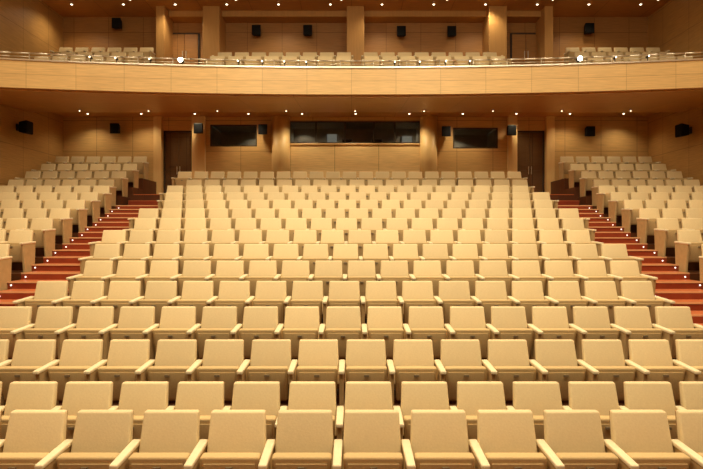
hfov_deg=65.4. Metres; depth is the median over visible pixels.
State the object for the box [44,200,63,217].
seat
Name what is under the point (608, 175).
seat
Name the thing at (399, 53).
seat
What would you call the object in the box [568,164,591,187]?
seat
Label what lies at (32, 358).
seat
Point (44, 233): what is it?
seat
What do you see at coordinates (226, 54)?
seat
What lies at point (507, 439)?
seat
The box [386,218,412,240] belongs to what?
seat
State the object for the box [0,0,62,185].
wall
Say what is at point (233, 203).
seat
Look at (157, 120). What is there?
pilaster
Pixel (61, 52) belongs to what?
seat
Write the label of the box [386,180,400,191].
seat
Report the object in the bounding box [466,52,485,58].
seat
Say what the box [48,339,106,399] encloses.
seat
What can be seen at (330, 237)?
seat
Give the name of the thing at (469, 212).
seat
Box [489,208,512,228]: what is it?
seat
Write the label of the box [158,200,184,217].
seat
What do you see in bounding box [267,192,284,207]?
seat
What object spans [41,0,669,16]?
ceiling
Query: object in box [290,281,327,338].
seat
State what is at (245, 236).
seat
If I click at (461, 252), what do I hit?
seat
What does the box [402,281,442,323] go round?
seat
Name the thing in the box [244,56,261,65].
seat
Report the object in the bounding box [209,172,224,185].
seat
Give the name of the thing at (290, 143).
trim
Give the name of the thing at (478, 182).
seat
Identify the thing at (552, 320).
seat
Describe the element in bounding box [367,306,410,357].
seat
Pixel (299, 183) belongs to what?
seat
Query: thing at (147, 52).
seat
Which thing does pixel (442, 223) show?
seat
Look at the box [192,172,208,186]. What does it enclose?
seat
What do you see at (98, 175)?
seat
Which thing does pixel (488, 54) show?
seat
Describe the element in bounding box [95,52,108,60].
seat
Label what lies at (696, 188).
seat
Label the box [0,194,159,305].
stairs
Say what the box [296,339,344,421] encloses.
seat
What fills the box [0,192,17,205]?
seat
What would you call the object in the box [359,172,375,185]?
seat
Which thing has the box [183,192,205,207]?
seat
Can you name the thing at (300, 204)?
seat
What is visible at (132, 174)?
seat
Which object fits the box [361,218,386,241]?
seat
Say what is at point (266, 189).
seat
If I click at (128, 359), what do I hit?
seat
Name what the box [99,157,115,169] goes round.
seat
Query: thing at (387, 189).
seat
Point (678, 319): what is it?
seat
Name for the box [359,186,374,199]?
seat
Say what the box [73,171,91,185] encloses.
seat
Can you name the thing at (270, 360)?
seat
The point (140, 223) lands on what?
seat
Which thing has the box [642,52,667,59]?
seat
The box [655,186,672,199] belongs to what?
seat
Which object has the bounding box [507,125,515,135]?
loudspeaker
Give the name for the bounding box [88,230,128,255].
seat
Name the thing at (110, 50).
seat
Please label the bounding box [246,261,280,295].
seat
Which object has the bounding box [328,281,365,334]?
seat
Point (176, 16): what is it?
ceiling beam
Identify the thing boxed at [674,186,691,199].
seat
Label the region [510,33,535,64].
door
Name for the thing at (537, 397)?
seat
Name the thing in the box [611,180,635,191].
seat
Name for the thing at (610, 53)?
seat
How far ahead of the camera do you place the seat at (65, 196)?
14.99 m
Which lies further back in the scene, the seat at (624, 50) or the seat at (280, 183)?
the seat at (624, 50)
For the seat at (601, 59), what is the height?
0.850 m
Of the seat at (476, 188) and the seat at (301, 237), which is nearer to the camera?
the seat at (301, 237)
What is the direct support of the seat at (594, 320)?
on the floor
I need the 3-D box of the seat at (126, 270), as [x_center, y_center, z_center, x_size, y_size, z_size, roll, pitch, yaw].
[-3.717,0.871,9.130,0.570,0.850,0.561,0,0,0]
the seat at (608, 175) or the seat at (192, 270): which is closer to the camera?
the seat at (192, 270)
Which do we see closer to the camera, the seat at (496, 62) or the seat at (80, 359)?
the seat at (80, 359)
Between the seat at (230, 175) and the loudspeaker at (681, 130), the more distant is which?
the seat at (230, 175)
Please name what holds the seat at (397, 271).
on the floor
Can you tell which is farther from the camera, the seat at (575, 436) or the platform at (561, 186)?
the platform at (561, 186)
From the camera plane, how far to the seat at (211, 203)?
14.04 m
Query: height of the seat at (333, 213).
0.850 m
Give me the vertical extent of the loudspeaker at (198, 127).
0.374 m
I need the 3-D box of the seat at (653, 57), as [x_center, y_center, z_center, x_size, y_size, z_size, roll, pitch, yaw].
[9.293,-5.125,16.810,0.570,0.850,0.561,0,0,0]
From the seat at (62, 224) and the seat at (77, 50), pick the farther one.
the seat at (77, 50)
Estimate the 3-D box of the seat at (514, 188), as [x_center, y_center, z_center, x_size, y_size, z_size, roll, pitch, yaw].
[4.963,-1.005,15.780,0.570,0.850,0.561,0,0,0]
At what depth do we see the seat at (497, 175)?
18.55 m
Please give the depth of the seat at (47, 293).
8.31 m
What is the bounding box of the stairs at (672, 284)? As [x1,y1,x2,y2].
[550,194,702,325]
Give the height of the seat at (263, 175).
0.850 m
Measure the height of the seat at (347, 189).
0.850 m
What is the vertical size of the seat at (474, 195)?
0.850 m
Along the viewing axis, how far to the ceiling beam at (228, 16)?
19.90 m
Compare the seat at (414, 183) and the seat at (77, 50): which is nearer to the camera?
the seat at (414, 183)
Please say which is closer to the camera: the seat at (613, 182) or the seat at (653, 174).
the seat at (613, 182)
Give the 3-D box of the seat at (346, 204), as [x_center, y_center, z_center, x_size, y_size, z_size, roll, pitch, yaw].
[-0.077,-0.469,13.880,0.570,0.850,0.561,0,0,0]
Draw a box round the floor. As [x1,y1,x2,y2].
[8,195,699,438]
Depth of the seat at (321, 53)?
17.98 m
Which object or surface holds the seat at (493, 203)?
on the floor
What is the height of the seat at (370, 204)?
0.850 m
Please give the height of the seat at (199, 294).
0.850 m
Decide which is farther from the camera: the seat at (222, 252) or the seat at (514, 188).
the seat at (514, 188)
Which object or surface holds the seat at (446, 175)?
on the floor
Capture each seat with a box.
[0,186,14,191]
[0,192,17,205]
[0,200,20,217]
[0,218,4,229]
[0,230,7,242]
[0,230,35,271]
[0,244,11,290]
[0,306,34,357]
[0,339,11,405]
[0,339,59,405]
[0,381,4,415]
[0,381,61,438]
[0,410,4,452]
[0,410,72,468]
[2,208,24,228]
[5,218,29,240]
[8,180,24,191]
[12,281,70,323]
[15,171,40,185]
[16,186,33,199]
[19,192,37,207]
[22,200,41,217]
[24,306,75,358]
[26,180,42,191]
[26,208,47,228]
[30,218,55,256]
[31,164,55,177]
[34,56,49,59]
[35,186,52,199]
[38,171,57,185]
[39,192,57,207]
[44,180,60,191]
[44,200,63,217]
[46,157,68,169]
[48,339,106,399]
[49,208,72,242]
[50,48,72,59]
[50,52,75,60]
[52,56,67,60]
[53,164,71,177]
[54,186,71,199]
[55,171,74,185]
[56,410,139,468]
[60,192,77,207]
[61,381,117,438]
[62,180,78,191]
[62,281,107,323]
[66,200,87,231]
[66,261,115,295]
[67,157,84,169]
[67,306,117,359]
[70,56,85,60]
[70,164,87,177]
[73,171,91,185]
[74,186,90,199]
[75,48,88,54]
[78,52,91,60]
[78,244,122,273]
[80,180,96,191]
[80,192,100,221]
[83,157,99,169]
[86,164,104,177]
[88,57,103,61]
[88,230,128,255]
[90,171,108,185]
[91,48,104,54]
[93,186,111,212]
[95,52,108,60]
[97,339,154,399]
[98,180,116,205]
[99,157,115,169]
[100,281,144,323]
[103,57,122,62]
[103,164,120,177]
[107,48,121,55]
[108,171,127,196]
[110,261,148,295]
[110,306,159,359]
[111,52,125,62]
[114,157,131,169]
[118,244,152,273]
[118,381,174,438]
[119,164,138,187]
[123,48,137,55]
[123,218,158,240]
[124,230,155,255]
[125,52,144,62]
[128,208,158,228]
[128,410,207,468]
[130,157,148,179]
[138,281,181,323]
[139,48,155,63]
[144,261,181,295]
[147,339,202,399]
[148,244,182,273]
[152,230,183,255]
[153,306,200,359]
[155,218,183,240]
[157,192,184,208]
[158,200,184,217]
[158,208,182,228]
[159,186,183,199]
[171,172,191,186]
[175,381,231,445]
[176,281,217,323]
[178,261,214,295]
[179,244,212,273]
[180,230,210,255]
[181,218,208,240]
[182,200,206,217]
[182,208,204,228]
[183,180,201,192]
[183,186,202,199]
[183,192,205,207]
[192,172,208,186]
[196,306,242,357]
[197,339,249,399]
[200,410,275,468]
[203,56,225,64]
[203,180,219,192]
[203,186,221,199]
[204,192,223,207]
[205,200,225,217]
[206,208,227,228]
[208,218,234,240]
[208,230,238,255]
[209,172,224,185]
[210,244,242,273]
[212,52,231,58]
[212,261,247,295]
[214,281,254,323]
[222,180,237,192]
[224,186,240,199]
[225,172,241,185]
[226,56,243,64]
[226,192,243,208]
[228,200,247,217]
[231,208,251,228]
[231,381,287,452]
[235,52,248,58]
[235,218,259,240]
[236,230,265,255]
[239,306,283,357]
[240,244,272,273]
[241,180,255,191]
[242,172,258,185]
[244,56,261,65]
[244,186,259,199]
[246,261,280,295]
[247,192,263,207]
[247,339,297,399]
[251,200,268,217]
[252,52,265,59]
[252,281,291,324]
[255,208,274,228]
[259,172,275,185]
[259,180,273,191]
[260,218,284,240]
[263,56,280,65]
[263,186,278,199]
[264,230,292,255]
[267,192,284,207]
[269,52,283,59]
[271,244,302,273]
[272,410,342,468]
[273,200,290,217]
[276,172,291,185]
[277,180,291,191]
[278,208,297,228]
[280,261,313,299]
[281,56,298,65]
[282,186,297,199]
[282,306,324,357]
[285,218,309,240]
[286,52,300,59]
[288,192,304,207]
[288,381,343,468]
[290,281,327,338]
[292,172,308,185]
[292,230,320,255]
[294,200,312,217]
[295,180,309,191]
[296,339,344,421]
[299,56,316,65]
[301,186,316,199]
[302,208,321,228]
[302,244,332,273]
[303,52,318,59]
[308,192,325,207]
[309,172,325,185]
[310,218,335,240]
[313,180,327,191]
[314,261,346,298]
[316,200,334,217]
[317,56,335,65]
[320,52,335,65]
[320,186,336,199]
[320,230,347,260]
[325,208,344,228]
[325,306,366,357]
[326,172,341,185]
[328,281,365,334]
[329,192,345,207]
[331,180,346,191]
[333,244,362,273]
[336,56,353,65]
[336,218,360,240]
[337,52,353,58]
[338,200,355,217]
[340,186,355,199]
[342,172,358,185]
[342,410,415,468]
[343,381,403,455]
[345,339,394,405]
[347,261,380,295]
[348,230,375,260]
[349,180,364,191]
[349,192,365,207]
[349,208,368,228]
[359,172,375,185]
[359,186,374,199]
[360,200,377,217]
[361,52,380,65]
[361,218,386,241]
[362,56,382,65]
[363,244,393,279]
[365,281,403,323]
[367,180,382,191]
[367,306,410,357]
[369,192,386,207]
[372,208,391,228]
[375,172,392,185]
[375,230,404,256]
[378,186,393,199]
[380,261,415,299]
[381,52,397,59]
[382,56,400,65]
[382,200,399,217]
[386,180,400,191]
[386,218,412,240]
[390,192,406,207]
[392,172,408,185]
[393,244,424,273]
[393,339,445,399]
[395,208,414,228]
[397,186,412,199]
[398,52,415,59]
[400,56,419,65]
[401,381,457,439]
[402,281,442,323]
[403,200,421,217]
[403,230,432,255]
[404,180,418,191]
[408,172,425,185]
[408,306,454,357]
[410,192,427,207]
[410,410,489,468]
[411,218,438,240]
[413,261,449,296]
[415,52,432,59]
[416,186,432,199]
[418,56,437,65]
[419,208,438,228]
[422,180,436,191]
[422,244,455,273]
[425,172,442,185]
[425,200,443,217]
[430,230,460,255]
[431,192,447,207]
[432,52,450,59]
[435,186,451,199]
[436,56,456,65]
[437,218,464,240]
[438,281,481,323]
[440,180,454,191]
[440,339,496,399]
[441,172,459,185]
[442,208,461,228]
[446,261,484,298]
[447,200,465,217]
[449,52,467,59]
[450,306,498,359]
[451,192,468,207]
[452,244,487,273]
[454,56,474,65]
[455,186,470,199]
[457,230,489,255]
[457,381,514,451]
[458,172,476,185]
[458,180,473,192]
[462,218,490,240]
[465,208,487,228]
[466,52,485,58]
[469,200,488,217]
[471,192,489,207]
[472,56,492,64]
[474,172,493,186]
[474,186,491,199]
[475,281,519,323]
[476,180,492,192]
[477,410,564,468]
[479,261,519,295]
[482,52,502,58]
[482,244,518,273]
[485,230,517,255]
[487,218,517,240]
[488,339,547,399]
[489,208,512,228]
[490,56,511,64]
[490,200,511,217]
[491,172,510,185]
[491,306,542,359]
[492,192,511,208]
[493,186,511,199]
[494,180,511,192]
[507,172,527,186]
[511,281,558,323]
[512,180,534,192]
[512,186,531,199]
[512,192,533,207]
[512,200,534,217]
[512,208,537,228]
[512,218,543,240]
[512,230,546,255]
[512,244,549,273]
[512,261,553,295]
[512,381,571,438]
[532,192,558,208]
[532,306,586,359]
[534,200,558,217]
[534,339,598,399]
[535,208,562,228]
[537,218,569,240]
[539,230,574,255]
[541,244,580,273]
[543,410,638,468]
[544,261,588,295]
[548,281,597,323]
[558,157,580,179]
[558,208,589,228]
[562,218,595,240]
[564,48,586,62]
[566,230,603,255]
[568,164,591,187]
[568,381,628,438]
[571,244,612,273]
[572,52,597,62]
[573,306,631,359]
[576,157,596,169]
[577,261,622,295]
[579,171,604,196]
[581,48,603,55]
[581,339,649,399]
[584,281,636,323]
[586,164,608,177]
[587,58,610,62]
[591,52,605,60]
[591,157,612,169]
[591,180,616,205]
[596,186,614,212]
[598,48,619,55]
[598,171,622,185]
[600,244,643,273]
[603,164,625,177]
[605,57,630,61]
[607,157,628,169]
[608,52,622,60]
[608,192,627,221]
[609,261,657,295]
[609,410,702,468]
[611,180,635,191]
[613,306,675,357]
[614,48,636,54]
[615,171,639,185]
[617,186,634,199]
[619,164,642,177]
[620,281,674,323]
[621,200,642,231]
[622,157,644,169]
[623,56,649,60]
[623,381,686,438]
[625,52,640,60]
[628,339,700,405]
[629,180,654,191]
[630,48,652,56]
[630,192,648,207]
[632,171,657,185]
[635,164,658,177]
[636,186,653,199]
[636,208,659,242]
[638,157,660,169]
[641,56,667,60]
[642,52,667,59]
[645,200,664,217]
[646,48,669,56]
[647,180,673,191]
[649,171,674,185]
[650,192,668,207]
[652,164,675,177]
[654,218,693,256]
[654,306,702,357]
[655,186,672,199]
[659,52,684,58]
[659,56,674,59]
[661,208,683,228]
[665,180,692,191]
[666,200,686,217]
[667,171,692,185]
[671,192,689,207]
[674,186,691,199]
[674,230,702,271]
[675,339,702,380]
[675,410,702,456]
[677,56,692,58]
[678,381,702,409]
[681,218,702,240]
[683,180,699,191]
[685,208,702,218]
[688,200,702,207]
[691,192,702,199]
[693,186,702,191]
[699,244,702,280]
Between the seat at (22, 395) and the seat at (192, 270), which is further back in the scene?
the seat at (192, 270)
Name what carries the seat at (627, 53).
on the balcony
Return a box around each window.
[210,125,256,146]
[290,121,419,142]
[453,128,497,148]
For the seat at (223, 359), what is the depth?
6.40 m
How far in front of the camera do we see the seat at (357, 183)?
16.89 m
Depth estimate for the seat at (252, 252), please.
10.22 m
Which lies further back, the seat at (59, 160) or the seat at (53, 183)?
the seat at (59, 160)
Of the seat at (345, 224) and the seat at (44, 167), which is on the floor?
the seat at (345, 224)
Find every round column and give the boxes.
[272,115,289,177]
[420,115,436,177]
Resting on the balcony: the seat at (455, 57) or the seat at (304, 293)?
the seat at (455, 57)
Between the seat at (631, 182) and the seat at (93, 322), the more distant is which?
the seat at (631, 182)
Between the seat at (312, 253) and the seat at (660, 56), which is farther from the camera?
the seat at (660, 56)
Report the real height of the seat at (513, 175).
0.850 m
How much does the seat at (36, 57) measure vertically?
0.850 m
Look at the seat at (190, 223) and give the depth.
12.13 m
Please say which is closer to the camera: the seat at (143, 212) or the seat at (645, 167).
the seat at (143, 212)
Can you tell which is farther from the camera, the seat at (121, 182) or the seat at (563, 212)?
the seat at (121, 182)
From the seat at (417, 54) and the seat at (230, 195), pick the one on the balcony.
the seat at (417, 54)
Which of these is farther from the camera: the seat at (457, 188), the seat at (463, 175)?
the seat at (463, 175)
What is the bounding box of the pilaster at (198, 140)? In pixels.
[192,116,205,177]
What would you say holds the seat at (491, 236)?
on the floor
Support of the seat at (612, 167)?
on the platform at (561, 186)
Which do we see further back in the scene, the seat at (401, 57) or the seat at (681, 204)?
the seat at (401, 57)
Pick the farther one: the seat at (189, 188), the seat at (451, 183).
the seat at (451, 183)
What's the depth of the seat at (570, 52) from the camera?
18.77 m
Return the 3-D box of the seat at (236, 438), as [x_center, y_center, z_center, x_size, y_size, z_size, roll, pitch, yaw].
[-0.917,1.905,4.380,0.570,0.850,0.561,0,0,0]
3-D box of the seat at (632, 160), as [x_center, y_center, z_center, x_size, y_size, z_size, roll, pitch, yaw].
[10.002,-2.375,19.430,0.570,0.850,0.561,0,0,0]
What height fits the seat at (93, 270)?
0.850 m
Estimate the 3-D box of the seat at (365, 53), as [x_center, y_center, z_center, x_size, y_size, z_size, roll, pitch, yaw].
[0.630,-5.575,17.808,0.634,0.850,0.556,0,0,0]
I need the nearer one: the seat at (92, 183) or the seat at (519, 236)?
the seat at (519, 236)
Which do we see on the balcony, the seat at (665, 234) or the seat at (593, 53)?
the seat at (593, 53)
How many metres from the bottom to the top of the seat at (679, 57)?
0.850 m
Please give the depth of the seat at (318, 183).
16.89 m
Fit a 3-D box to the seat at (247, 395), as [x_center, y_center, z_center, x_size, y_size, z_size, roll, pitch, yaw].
[-0.917,1.905,5.270,0.570,0.850,0.561,0,0,0]
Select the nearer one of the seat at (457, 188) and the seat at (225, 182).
the seat at (457, 188)
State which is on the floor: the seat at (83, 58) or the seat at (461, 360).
the seat at (461, 360)
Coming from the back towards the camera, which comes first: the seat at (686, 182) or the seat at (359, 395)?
the seat at (686, 182)
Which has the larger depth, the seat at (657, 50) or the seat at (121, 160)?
the seat at (121, 160)
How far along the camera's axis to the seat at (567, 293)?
8.31 m
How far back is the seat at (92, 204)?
14.85 m
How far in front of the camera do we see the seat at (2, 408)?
5.48 m
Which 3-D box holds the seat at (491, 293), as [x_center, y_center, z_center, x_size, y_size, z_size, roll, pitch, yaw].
[2.163,1.139,8.180,0.570,0.850,0.561,0,0,0]
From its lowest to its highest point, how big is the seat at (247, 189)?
0.850 m
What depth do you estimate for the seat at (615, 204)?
14.82 m
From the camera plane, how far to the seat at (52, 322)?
7.36 m
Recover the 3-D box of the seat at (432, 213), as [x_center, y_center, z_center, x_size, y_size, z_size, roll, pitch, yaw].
[1.883,-0.201,12.930,0.570,0.850,0.561,0,0,0]
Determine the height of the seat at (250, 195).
0.850 m
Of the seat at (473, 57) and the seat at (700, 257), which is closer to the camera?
the seat at (700, 257)
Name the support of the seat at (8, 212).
on the floor
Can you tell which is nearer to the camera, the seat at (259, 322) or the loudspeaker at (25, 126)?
the seat at (259, 322)
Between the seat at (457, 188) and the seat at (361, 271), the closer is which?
the seat at (361, 271)
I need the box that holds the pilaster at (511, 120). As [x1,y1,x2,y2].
[507,116,516,171]
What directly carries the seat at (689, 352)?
on the floor
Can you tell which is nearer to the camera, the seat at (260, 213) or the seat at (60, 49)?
the seat at (260, 213)
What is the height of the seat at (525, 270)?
0.850 m
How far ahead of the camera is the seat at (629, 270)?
9.27 m
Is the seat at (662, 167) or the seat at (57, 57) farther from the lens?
the seat at (662, 167)
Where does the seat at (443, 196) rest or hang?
on the floor
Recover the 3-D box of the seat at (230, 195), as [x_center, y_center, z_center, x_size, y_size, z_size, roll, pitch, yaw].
[-3.158,-0.737,14.830,0.570,0.850,0.561,0,0,0]
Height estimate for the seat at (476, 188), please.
0.850 m
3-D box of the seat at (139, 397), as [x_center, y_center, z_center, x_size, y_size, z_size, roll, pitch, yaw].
[-2.038,1.905,5.270,0.570,0.850,0.561,0,0,0]
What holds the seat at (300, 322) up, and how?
on the floor
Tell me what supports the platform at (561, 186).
on the floor
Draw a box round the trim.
[290,143,419,144]
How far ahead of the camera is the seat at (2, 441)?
4.53 m
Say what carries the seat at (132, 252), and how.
on the floor
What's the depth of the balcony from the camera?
14.97 m
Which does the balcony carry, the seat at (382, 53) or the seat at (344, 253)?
the seat at (382, 53)
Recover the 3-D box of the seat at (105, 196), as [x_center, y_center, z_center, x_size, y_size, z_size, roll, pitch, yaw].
[-7.271,-1.005,15.780,0.570,0.850,0.561,0,0,0]
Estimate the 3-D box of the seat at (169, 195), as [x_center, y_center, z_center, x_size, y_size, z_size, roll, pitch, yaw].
[-4.870,-0.737,14.828,0.634,0.850,0.556,0,0,0]
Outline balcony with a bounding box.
[0,58,702,116]
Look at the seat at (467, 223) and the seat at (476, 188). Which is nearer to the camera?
the seat at (467, 223)
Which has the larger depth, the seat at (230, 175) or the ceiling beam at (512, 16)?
the ceiling beam at (512, 16)
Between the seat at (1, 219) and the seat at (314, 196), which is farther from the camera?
the seat at (314, 196)
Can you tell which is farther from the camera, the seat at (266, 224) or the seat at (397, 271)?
the seat at (266, 224)
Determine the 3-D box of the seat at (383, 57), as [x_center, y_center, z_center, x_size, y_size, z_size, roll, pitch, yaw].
[1.222,-5.125,16.810,0.570,0.850,0.561,0,0,0]
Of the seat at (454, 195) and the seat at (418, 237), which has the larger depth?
the seat at (454, 195)
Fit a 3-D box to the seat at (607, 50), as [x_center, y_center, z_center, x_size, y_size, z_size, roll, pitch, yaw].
[8.832,-6.075,18.810,0.570,0.850,0.561,0,0,0]
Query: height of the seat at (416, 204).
0.850 m
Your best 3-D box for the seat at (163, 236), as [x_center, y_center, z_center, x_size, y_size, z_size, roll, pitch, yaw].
[-3.717,0.335,11.030,0.570,0.850,0.561,0,0,0]
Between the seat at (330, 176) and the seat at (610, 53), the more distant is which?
the seat at (330, 176)
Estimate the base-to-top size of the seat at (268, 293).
0.850 m
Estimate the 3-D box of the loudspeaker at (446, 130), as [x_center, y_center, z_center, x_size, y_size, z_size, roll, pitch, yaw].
[3.490,-3.804,20.304,0.332,0.374,0.382,0,0,0]
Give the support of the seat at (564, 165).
on the platform at (561, 186)
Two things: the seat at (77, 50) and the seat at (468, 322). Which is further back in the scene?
the seat at (77, 50)
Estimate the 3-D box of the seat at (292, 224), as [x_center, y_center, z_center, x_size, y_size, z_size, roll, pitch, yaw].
[-1.198,0.067,11.980,0.570,0.850,0.561,0,0,0]
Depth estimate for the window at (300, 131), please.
20.56 m
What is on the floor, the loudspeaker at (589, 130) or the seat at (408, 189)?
the seat at (408, 189)
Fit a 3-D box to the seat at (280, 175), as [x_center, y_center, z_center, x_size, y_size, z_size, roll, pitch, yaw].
[-2.277,-1.715,18.410,0.570,0.850,0.561,0,0,0]
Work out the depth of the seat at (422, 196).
14.99 m
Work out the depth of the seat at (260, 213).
13.08 m
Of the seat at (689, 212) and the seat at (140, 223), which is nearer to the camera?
the seat at (140, 223)
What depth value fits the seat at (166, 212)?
13.09 m
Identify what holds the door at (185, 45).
in the wall at (85, 137)
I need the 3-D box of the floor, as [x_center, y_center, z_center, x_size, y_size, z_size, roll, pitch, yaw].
[0.150,0.670,12.000,21.900,3.920,20.400,0,0,0]
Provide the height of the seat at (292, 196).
0.850 m
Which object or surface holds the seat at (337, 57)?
on the balcony
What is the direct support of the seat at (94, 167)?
on the platform at (145, 186)
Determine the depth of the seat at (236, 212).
13.08 m
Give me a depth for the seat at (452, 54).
17.98 m
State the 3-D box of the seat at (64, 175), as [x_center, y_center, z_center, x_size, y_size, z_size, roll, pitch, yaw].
[-9.227,-1.635,17.630,0.570,0.850,0.561,0,0,0]
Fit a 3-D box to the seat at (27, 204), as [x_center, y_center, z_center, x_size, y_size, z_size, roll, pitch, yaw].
[-8.182,-0.469,13.880,0.570,0.850,0.561,0,0,0]
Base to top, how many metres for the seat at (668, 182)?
0.850 m
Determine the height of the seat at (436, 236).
0.850 m
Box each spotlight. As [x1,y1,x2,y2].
[178,57,183,63]
[576,56,582,62]
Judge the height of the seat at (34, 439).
0.850 m
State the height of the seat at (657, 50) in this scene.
0.850 m
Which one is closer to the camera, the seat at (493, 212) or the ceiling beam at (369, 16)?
the seat at (493, 212)
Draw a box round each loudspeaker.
[16,120,32,134]
[110,123,119,132]
[112,18,121,28]
[194,123,202,133]
[252,25,260,35]
[258,124,266,133]
[303,25,311,35]
[397,26,405,36]
[442,126,450,135]
[447,26,455,36]
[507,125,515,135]
[584,23,593,33]
[585,126,594,135]
[675,123,691,137]
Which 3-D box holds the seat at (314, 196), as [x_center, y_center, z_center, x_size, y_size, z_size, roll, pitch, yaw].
[-0.917,-0.737,14.830,0.570,0.850,0.561,0,0,0]
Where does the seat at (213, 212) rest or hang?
on the floor
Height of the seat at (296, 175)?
0.850 m
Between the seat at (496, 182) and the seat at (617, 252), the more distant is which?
the seat at (496, 182)
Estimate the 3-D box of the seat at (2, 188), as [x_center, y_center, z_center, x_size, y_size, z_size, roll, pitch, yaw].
[-10.104,-1.005,15.778,0.634,0.850,0.556,0,0,0]
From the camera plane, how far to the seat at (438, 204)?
14.03 m
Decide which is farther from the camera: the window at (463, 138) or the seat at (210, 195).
the window at (463, 138)
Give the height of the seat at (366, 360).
0.850 m
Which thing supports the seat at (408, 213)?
on the floor
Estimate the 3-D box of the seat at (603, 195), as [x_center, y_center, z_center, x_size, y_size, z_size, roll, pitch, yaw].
[7.454,-1.005,15.778,0.634,0.850,0.556,0,0,0]
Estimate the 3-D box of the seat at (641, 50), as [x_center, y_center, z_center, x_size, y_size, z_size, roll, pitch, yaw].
[9.953,-6.075,18.810,0.570,0.850,0.561,0,0,0]
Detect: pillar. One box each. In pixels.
[156,6,172,63]
[203,6,225,64]
[347,6,363,65]
[482,6,506,60]
[535,6,552,63]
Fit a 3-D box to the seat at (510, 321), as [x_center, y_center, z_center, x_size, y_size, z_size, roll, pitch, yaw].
[2.163,1.407,7.230,0.570,0.850,0.561,0,0,0]
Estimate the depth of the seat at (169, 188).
15.93 m
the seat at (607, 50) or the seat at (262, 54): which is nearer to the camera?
the seat at (262, 54)
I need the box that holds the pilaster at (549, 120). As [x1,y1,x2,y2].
[545,116,554,193]
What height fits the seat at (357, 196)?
0.850 m
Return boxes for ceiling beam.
[169,11,202,22]
[222,11,346,22]
[364,11,485,22]
[507,11,540,22]
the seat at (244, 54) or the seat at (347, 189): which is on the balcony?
the seat at (244, 54)
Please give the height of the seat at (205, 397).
0.850 m
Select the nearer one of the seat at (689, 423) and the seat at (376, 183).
the seat at (689, 423)
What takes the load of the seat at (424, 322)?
on the floor
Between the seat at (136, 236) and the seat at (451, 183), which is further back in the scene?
the seat at (451, 183)
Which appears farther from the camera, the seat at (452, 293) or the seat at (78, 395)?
the seat at (452, 293)
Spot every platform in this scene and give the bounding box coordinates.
[116,178,155,204]
[551,178,591,204]
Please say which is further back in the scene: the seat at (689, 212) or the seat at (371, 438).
the seat at (689, 212)
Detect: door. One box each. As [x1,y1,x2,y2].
[164,131,191,192]
[173,33,199,64]
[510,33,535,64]
[517,131,543,191]
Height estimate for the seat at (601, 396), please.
0.850 m
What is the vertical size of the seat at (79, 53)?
0.850 m
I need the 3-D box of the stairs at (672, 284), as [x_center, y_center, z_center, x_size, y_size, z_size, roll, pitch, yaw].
[6.174,0.500,12.875,1.589,3.620,15.162,0,0,4]
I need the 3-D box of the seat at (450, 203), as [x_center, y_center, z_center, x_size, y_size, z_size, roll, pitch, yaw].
[2.723,-0.469,13.880,0.570,0.850,0.561,0,0,0]
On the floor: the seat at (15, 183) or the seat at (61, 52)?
the seat at (15, 183)
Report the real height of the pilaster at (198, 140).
3.105 m
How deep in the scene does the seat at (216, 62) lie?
16.69 m
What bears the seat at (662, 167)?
on the platform at (561, 186)
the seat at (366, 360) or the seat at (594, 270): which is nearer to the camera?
the seat at (366, 360)
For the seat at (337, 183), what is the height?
0.850 m
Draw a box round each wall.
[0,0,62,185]
[63,17,647,192]
[648,0,702,185]
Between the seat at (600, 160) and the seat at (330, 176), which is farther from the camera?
the seat at (600, 160)
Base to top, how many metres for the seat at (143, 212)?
0.850 m
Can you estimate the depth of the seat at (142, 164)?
19.36 m
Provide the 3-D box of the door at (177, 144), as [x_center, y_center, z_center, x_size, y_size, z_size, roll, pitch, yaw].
[-6.502,-2.604,20.620,1.124,2.588,0.160,0,0,0]
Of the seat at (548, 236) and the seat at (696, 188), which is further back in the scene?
the seat at (696, 188)
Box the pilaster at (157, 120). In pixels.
[153,116,162,193]
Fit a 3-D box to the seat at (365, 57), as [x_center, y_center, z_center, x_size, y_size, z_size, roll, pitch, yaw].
[0.630,-5.125,16.808,0.634,0.850,0.556,0,0,0]
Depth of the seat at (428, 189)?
15.94 m
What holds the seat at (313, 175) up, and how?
on the floor
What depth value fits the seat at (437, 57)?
16.74 m
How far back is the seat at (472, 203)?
14.03 m
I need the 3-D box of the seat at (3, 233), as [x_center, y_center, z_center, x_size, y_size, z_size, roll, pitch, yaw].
[-7.309,0.335,11.030,0.570,0.850,0.561,0,0,0]
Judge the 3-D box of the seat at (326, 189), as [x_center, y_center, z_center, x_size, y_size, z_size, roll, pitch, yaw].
[-0.637,-1.005,15.780,0.570,0.850,0.561,0,0,0]
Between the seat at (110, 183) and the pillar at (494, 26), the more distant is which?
the pillar at (494, 26)
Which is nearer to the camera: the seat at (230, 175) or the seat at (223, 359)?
the seat at (223, 359)
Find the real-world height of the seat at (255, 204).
0.850 m
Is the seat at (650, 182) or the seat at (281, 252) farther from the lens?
the seat at (650, 182)
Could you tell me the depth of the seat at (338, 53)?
17.98 m
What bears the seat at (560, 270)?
on the floor
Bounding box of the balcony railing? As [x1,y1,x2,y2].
[0,51,702,65]
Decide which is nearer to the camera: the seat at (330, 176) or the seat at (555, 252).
the seat at (555, 252)
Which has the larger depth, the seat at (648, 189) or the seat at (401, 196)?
the seat at (648, 189)
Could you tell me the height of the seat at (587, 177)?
0.850 m
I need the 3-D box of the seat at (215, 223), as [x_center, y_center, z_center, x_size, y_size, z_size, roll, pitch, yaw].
[-2.877,0.067,11.980,0.570,0.850,0.561,0,0,0]
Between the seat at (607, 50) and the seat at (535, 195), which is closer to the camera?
the seat at (535, 195)
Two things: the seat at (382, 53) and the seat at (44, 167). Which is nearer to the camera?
the seat at (382, 53)
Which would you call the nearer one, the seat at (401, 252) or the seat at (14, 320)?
the seat at (14, 320)
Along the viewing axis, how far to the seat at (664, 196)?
14.99 m
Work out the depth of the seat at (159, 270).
9.27 m

